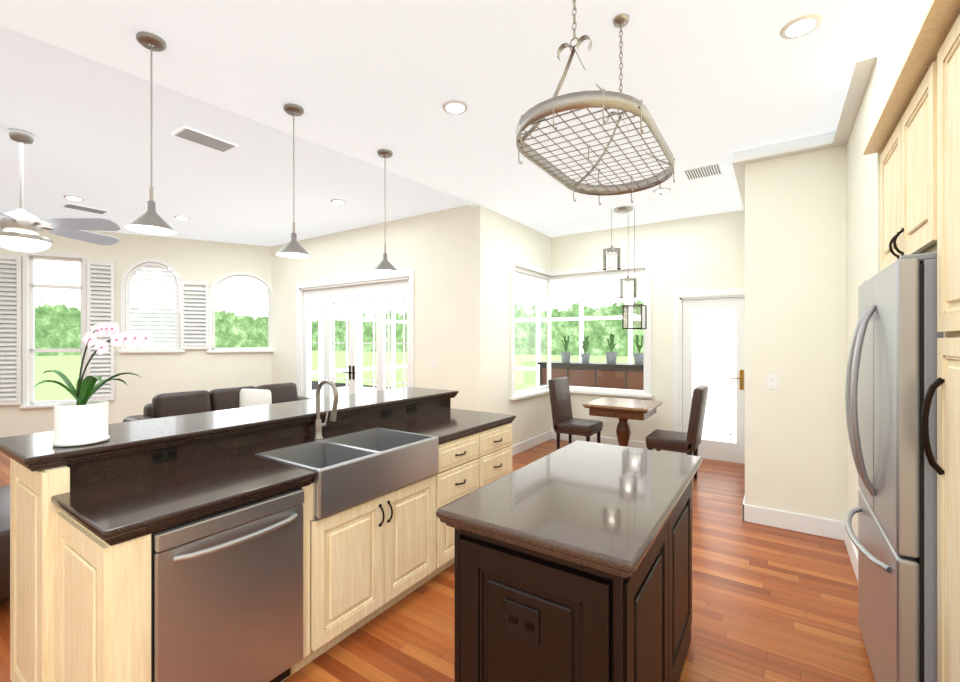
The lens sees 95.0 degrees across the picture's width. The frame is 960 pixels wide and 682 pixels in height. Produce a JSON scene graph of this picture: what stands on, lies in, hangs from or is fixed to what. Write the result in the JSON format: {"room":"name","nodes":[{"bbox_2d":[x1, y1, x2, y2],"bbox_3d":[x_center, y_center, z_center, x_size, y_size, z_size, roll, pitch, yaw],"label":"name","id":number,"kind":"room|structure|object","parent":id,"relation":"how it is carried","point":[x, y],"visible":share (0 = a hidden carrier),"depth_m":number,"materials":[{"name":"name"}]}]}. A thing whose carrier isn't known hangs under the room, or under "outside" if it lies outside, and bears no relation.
{"room":"kitchen","nodes":[
{"label":"kitchen","id":0,"kind":"room"},
{"bbox_2d":[0,227,273,437],"bbox_3d":[-7.419,-0.085,5.570,9.200,3.150,0.240,0,0,-27],"label":"wall","id":1,"kind":"structure","parent":0,"point":[202,270],"depth_m":6.65,"materials":[{"name":"paint"}]},
{"bbox_2d":[64,399,450,486],"bbox_3d":[-0.696,0.634,2.584,0.635,0.312,2.464,0,0,34],"label":"backsplash","id":2,"kind":"structure","parent":0,"relation":"attached to","point":[321,452],"depth_m":2.42,"materials":[{"name":"brown stone"}]},
{"bbox_2d":[268,203,486,411],"bbox_3d":[-1.785,-0.085,6.385,4.400,3.150,0.170,0,0,34],"label":"wall","id":3,"kind":"structure","parent":0,"point":[437,260],"depth_m":5.81,"materials":[{"name":"paint"}]},
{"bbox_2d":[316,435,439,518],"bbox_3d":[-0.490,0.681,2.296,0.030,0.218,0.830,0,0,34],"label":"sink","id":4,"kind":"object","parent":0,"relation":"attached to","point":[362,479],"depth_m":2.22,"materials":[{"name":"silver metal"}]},
{"bbox_2d":[0,439,874,681],"bbox_3d":[-3.192,1.520,4.083,12.659,0.060,9.600,0,0,34],"label":"floor","id":5,"kind":"structure","parent":0,"point":[771,604],"depth_m":2.38,"materials":[{"name":"brown wood"}]},
{"bbox_2d":[0,485,9,602],"bbox_3d":[-3.107,1.255,2.548,1.100,0.470,0.850,0,0,34],"label":"ottoman","id":6,"kind":"object","parent":5,"relation":"on","point":[4,543],"visible":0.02,"depth_m":2.38,"materials":[{"name":"leather"}]},
{"bbox_2d":[32,467,63,681],"bbox_3d":[-1.570,0.987,2.186,0.388,1.006,0.825,0,0,34],"label":"base cabinet","id":7,"kind":"object","parent":5,"relation":"on","point":[42,481],"depth_m":1.66,"materials":[{"name":"brown wood"}]},
{"bbox_2d":[0,387,457,474],"bbox_3d":[-1.165,0.457,2.860,0.590,0.058,2.640,0,0,34],"label":"countertop","id":8,"kind":"structure","parent":7,"relation":"on","point":[36,451],"depth_m":2.25,"materials":[{"name":"brown stone"}]},
{"bbox_2d":[35,321,152,446],"bbox_3d":[-1.630,0.171,1.841,0.341,0.510,0.330,0,0,34],"label":"orchid","id":9,"kind":"object","parent":8,"relation":"on","point":[82,420],"visible":1,"depth_m":1.84,"materials":[{"name":"white ceramic"}]},
{"bbox_2d":[44,483,327,681],"bbox_3d":[-1.183,1.063,1.847,0.632,0.855,0.781,0,0,34],"label":"base cabinet","id":10,"kind":"object","parent":5,"relation":"on","point":[278,542],"depth_m":1.60,"materials":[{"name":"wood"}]},
{"bbox_2d":[44,407,515,542],"bbox_3d":[-0.695,0.609,2.569,0.645,0.058,2.548,0,0,34],"label":"countertop","id":11,"kind":"structure","parent":10,"relation":"on","point":[110,510],"depth_m":1.77,"materials":[{"name":"brown stone"}]},
{"bbox_2d":[123,383,314,421],"bbox_3d":[-3.036,1.050,5.648,0.950,0.881,2.270,0,0,34],"label":"sofa","id":12,"kind":"object","parent":5,"relation":"on","point":[176,403],"visible":0.29,"depth_m":5.52,"materials":[{"name":"leather"}]},
{"bbox_2d":[328,479,431,648],"bbox_3d":[-0.761,1.153,2.475,0.630,0.675,0.843,0,0,34],"label":"base cabinet","id":13,"kind":"object","parent":5,"relation":"on","point":[380,551],"depth_m":2.26,"materials":[{"name":"brown wood"}]},
{"bbox_2d":[372,419,513,577],"bbox_3d":[-0.279,1.063,3.186,0.634,0.855,0.990,0,0,34],"label":"base cabinet","id":14,"kind":"object","parent":5,"relation":"on","point":[468,463],"depth_m":2.87,"materials":[{"name":"brown wood"}]},
{"bbox_2d":[446,488,691,681],"bbox_3d":[0.479,1.059,1.855,0.590,0.862,1.219,0,0,34],"label":"kitchen island","id":15,"kind":"object","parent":5,"relation":"on","point":[521,615],"depth_m":1.39,"materials":[{"name":"brown wood"}]},
{"bbox_2d":[436,440,702,579],"bbox_3d":[0.482,0.608,1.858,0.670,0.060,1.290,0,0,34],"label":"island countertop","id":16,"kind":"structure","parent":15,"relation":"on","point":[599,507],"depth_m":1.56,"materials":[{"name":"stone"}]},
{"bbox_2d":[548,377,602,449],"bbox_3d":[1.198,0.981,5.513,0.549,1.018,0.470,0,0,34],"label":"chair","id":17,"kind":"object","parent":5,"relation":"on","point":[564,421],"visible":0.88,"depth_m":5.44,"materials":[{"name":"brown leather"}]},
{"bbox_2d":[583,397,662,446],"bbox_3d":[1.715,1.113,5.261,0.740,0.755,0.740,0,0,34],"label":"table","id":18,"kind":"object","parent":5,"relation":"on","point":[622,410],"visible":0.73,"depth_m":5.11,"materials":[{"name":"brown wood"}]},
{"bbox_2d":[645,385,707,478],"bbox_3d":[2.100,0.981,4.687,0.549,1.018,0.470,0,0,34],"label":"chair","id":19,"kind":"object","parent":5,"relation":"on","point":[688,442],"visible":0.9,"depth_m":4.49,"materials":[{"name":"brown leather"}]},
{"bbox_2d":[845,252,942,681],"bbox_3d":[1.964,0.595,1.709,0.836,1.790,0.880,0,0,34],"label":"fridge","id":20,"kind":"object","parent":5,"relation":"on","point":[891,375],"visible":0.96,"depth_m":1.53,"materials":[{"name":"silver metal"}]},
{"bbox_2d":[927,0,959,681],"bbox_3d":[1.612,0.205,1.018,0.665,2.570,0.620,0,0,34],"label":"tall cabinet","id":21,"kind":"object","parent":5,"relation":"on","point":[943,21],"depth_m":1.36,"materials":[{"name":"brown wood"}]},
{"bbox_2d":[0,0,931,246],"bbox_3d":[-3.192,-1.655,4.083,12.659,0.150,9.600,0,0,34],"label":"ceiling","id":22,"kind":"structure","parent":0,"point":[712,81],"depth_m":2.90,"materials":[{"name":"paint"}]},
{"bbox_2d":[0,129,120,251],"bbox_3d":[-3.596,-1.153,3.432,1.309,0.915,1.348,0,0,34],"label":"ceiling fan","id":23,"kind":"object","parent":22,"relation":"hanging from","point":[21,228],"visible":1,"depth_m":3.40,"materials":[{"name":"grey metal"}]},
{"bbox_2d":[64,195,84,200],"bbox_3d":[-4.563,-1.606,4.948,0.176,0.008,0.176,0,0,34],"label":"recessed light","id":24,"kind":"object","parent":22,"relation":"in","point":[73,197],"visible":0.94,"depth_m":4.94,"materials":[{"name":"white"}]},
{"bbox_2d":[61,203,109,213],"bbox_3d":[-4.783,-1.603,5.337,0.220,0.014,0.400,0,0,34],"label":"ceiling vent","id":25,"kind":"object","parent":22,"relation":"in","point":[83,208],"visible":1,"depth_m":5.31,"materials":[{"name":"white metal"}]},
{"bbox_2d":[124,31,176,235],"bbox_3d":[-1.724,-1.080,2.309,0.224,1.000,0.224,0,0,34],"label":"pendant light","id":26,"kind":"object","parent":22,"relation":"hanging from","point":[151,220],"visible":1,"depth_m":2.30,"materials":[{"name":"grey metal"}]},
{"bbox_2d":[174,216,189,219],"bbox_3d":[-3.891,-1.606,5.748,0.176,0.008,0.176,0,0,34],"label":"recessed light","id":27,"kind":"object","parent":22,"relation":"in","point":[182,217],"visible":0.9,"depth_m":5.73,"materials":[{"name":"white"}]},
{"bbox_2d":[172,126,237,152],"bbox_3d":[-2.189,-1.603,3.515,0.220,0.014,0.400,0,0,34],"label":"ceiling vent","id":28,"kind":"object","parent":22,"relation":"in","point":[200,138],"visible":1,"depth_m":3.49,"materials":[{"name":"white metal"}]},
{"bbox_2d":[276,103,310,258],"bbox_3d":[-1.265,-1.080,2.988,0.224,1.000,0.224,0,0,34],"label":"pendant light","id":29,"kind":"object","parent":22,"relation":"hanging from","point":[293,248],"visible":1,"depth_m":2.98,"materials":[{"name":"grey metal"}]},
{"bbox_2d":[330,199,345,203],"bbox_3d":[-1.637,-1.606,5.084,0.176,0.008,0.176,0,0,34],"label":"recessed light","id":30,"kind":"object","parent":22,"relation":"in","point":[336,201],"visible":0.92,"depth_m":5.06,"materials":[{"name":"white"}]},
{"bbox_2d":[371,149,397,273],"bbox_3d":[-0.795,-1.080,3.685,0.224,1.000,0.224,0,0,34],"label":"pendant light","id":31,"kind":"object","parent":22,"relation":"hanging from","point":[384,266],"visible":1,"depth_m":3.68,"materials":[{"name":"grey metal"}]},
{"bbox_2d":[442,100,467,113],"bbox_3d":[-0.167,-1.576,2.971,0.176,0.008,0.176,0,0,34],"label":"recessed light","id":32,"kind":"object","parent":22,"relation":"in","point":[453,106],"visible":1,"depth_m":2.96,"materials":[{"name":"white"}]},
{"bbox_2d":[516,0,674,205],"bbox_3d":[0.532,-1.155,1.924,0.500,0.850,1.006,0,0,34],"label":"pot rack","id":33,"kind":"object","parent":22,"relation":"hanging from","point":[603,99],"visible":1,"depth_m":1.74,"materials":[{"name":"silver metal"}]},
{"bbox_2d":[602,206,646,328],"bbox_3d":[1.729,-0.860,5.251,0.448,1.440,0.474,0,0,34],"label":"pendant light","id":34,"kind":"object","parent":22,"relation":"hanging from","point":[628,279],"visible":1,"depth_m":5.21,"materials":[{"name":"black metal"}]},
{"bbox_2d":[653,188,670,193],"bbox_3d":[1.911,-1.576,4.622,0.176,0.008,0.176,0,0,34],"label":"recessed light","id":35,"kind":"object","parent":22,"relation":"in","point":[663,190],"visible":0.85,"depth_m":4.60,"materials":[{"name":"white"}]},
{"bbox_2d":[683,162,722,179],"bbox_3d":[2.072,-1.573,4.091,0.300,0.014,0.300,0,0,34],"label":"ceiling vent","id":36,"kind":"object","parent":22,"relation":"in","point":[703,171],"visible":0.94,"depth_m":4.07,"materials":[{"name":"white metal"}]},
{"bbox_2d":[780,14,822,38],"bbox_3d":[1.612,-1.576,2.212,0.176,0.008,0.176,0,0,34],"label":"recessed light","id":37,"kind":"object","parent":22,"relation":"in","point":[803,25],"visible":1,"depth_m":2.20,"materials":[{"name":"white"}]},
{"bbox_2d":[487,208,551,455],"bbox_3d":[0.573,-0.070,6.066,0.166,3.120,1.940,0,0,34],"label":"wall","id":38,"kind":"structure","parent":0,"point":[508,239],"depth_m":5.62,"materials":[{"name":"paint"}]},
{"bbox_2d":[510,259,553,399],"bbox_3d":[0.677,-0.149,6.172,0.220,1.821,1.170,0,0,34],"label":"window","id":39,"kind":"structure","parent":0,"point":[514,263],"depth_m":6.20,"materials":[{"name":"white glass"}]},
{"bbox_2d":[551,210,744,463],"bbox_3d":[2.148,-0.070,6.037,2.810,3.120,0.228,0,0,34],"label":"wall","id":40,"kind":"structure","parent":0,"point":[705,252],"depth_m":5.69,"materials":[{"name":"paint"}]},
{"bbox_2d":[732,21,921,580],"bbox_3d":[3.088,-0.070,3.599,1.705,3.120,3.380,0,0,34],"label":"wall","id":41,"kind":"structure","parent":0,"point":[811,205],"depth_m":3.40,"materials":[{"name":"paint"}]},
{"bbox_2d":[875,20,926,271],"bbox_3d":[2.047,-0.700,1.662,0.665,0.760,0.935,0,0,34],"label":"upper cabinet","id":42,"kind":"object","parent":41,"relation":"attached to","point":[914,138],"depth_m":1.77,"materials":[{"name":"brown wood"}]},
{"label":"outside","id":43,"kind":"structure","parent":0,"visible":0},
{"bbox_2d":[35,259,643,400],"bbox_3d":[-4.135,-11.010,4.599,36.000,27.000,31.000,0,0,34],"label":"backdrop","id":44,"kind":"structure","parent":43,"point":[57,392],"depth_m":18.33,"materials":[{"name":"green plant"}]},
{"bbox_2d":[309,386,386,397],"bbox_3d":[-0.519,1.555,9.065,13.000,0.070,5.550,0,0,34],"label":"ground","id":45,"kind":"structure","parent":43,"point":[343,390],"depth_m":13.51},
{"bbox_2d":[235,298,640,397],"bbox_3d":[0.310,0.255,8.946,8.670,2.530,5.980,0,0,34],"label":"cage","id":46,"kind":"object","parent":45,"relation":"on","point":[581,317],"depth_m":11.33,"materials":[{"name":"white"}]},
{"bbox_2d":[537,334,643,389],"bbox_3d":[2.305,0.692,8.336,2.380,1.656,0.680,0,0,34],"label":"bar","id":47,"kind":"object","parent":45,"relation":"on","point":[599,368],"depth_m":8.11,"materials":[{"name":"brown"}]},
{"bbox_2d":[224,272,643,306],"bbox_3d":[0.298,0.200,8.936,8.900,2.580,6.250,0,0,34],"label":"roof","id":48,"kind":"structure","parent":43,"point":[597,290],"depth_m":8.80,"materials":[{"name":"white"}]}
]}

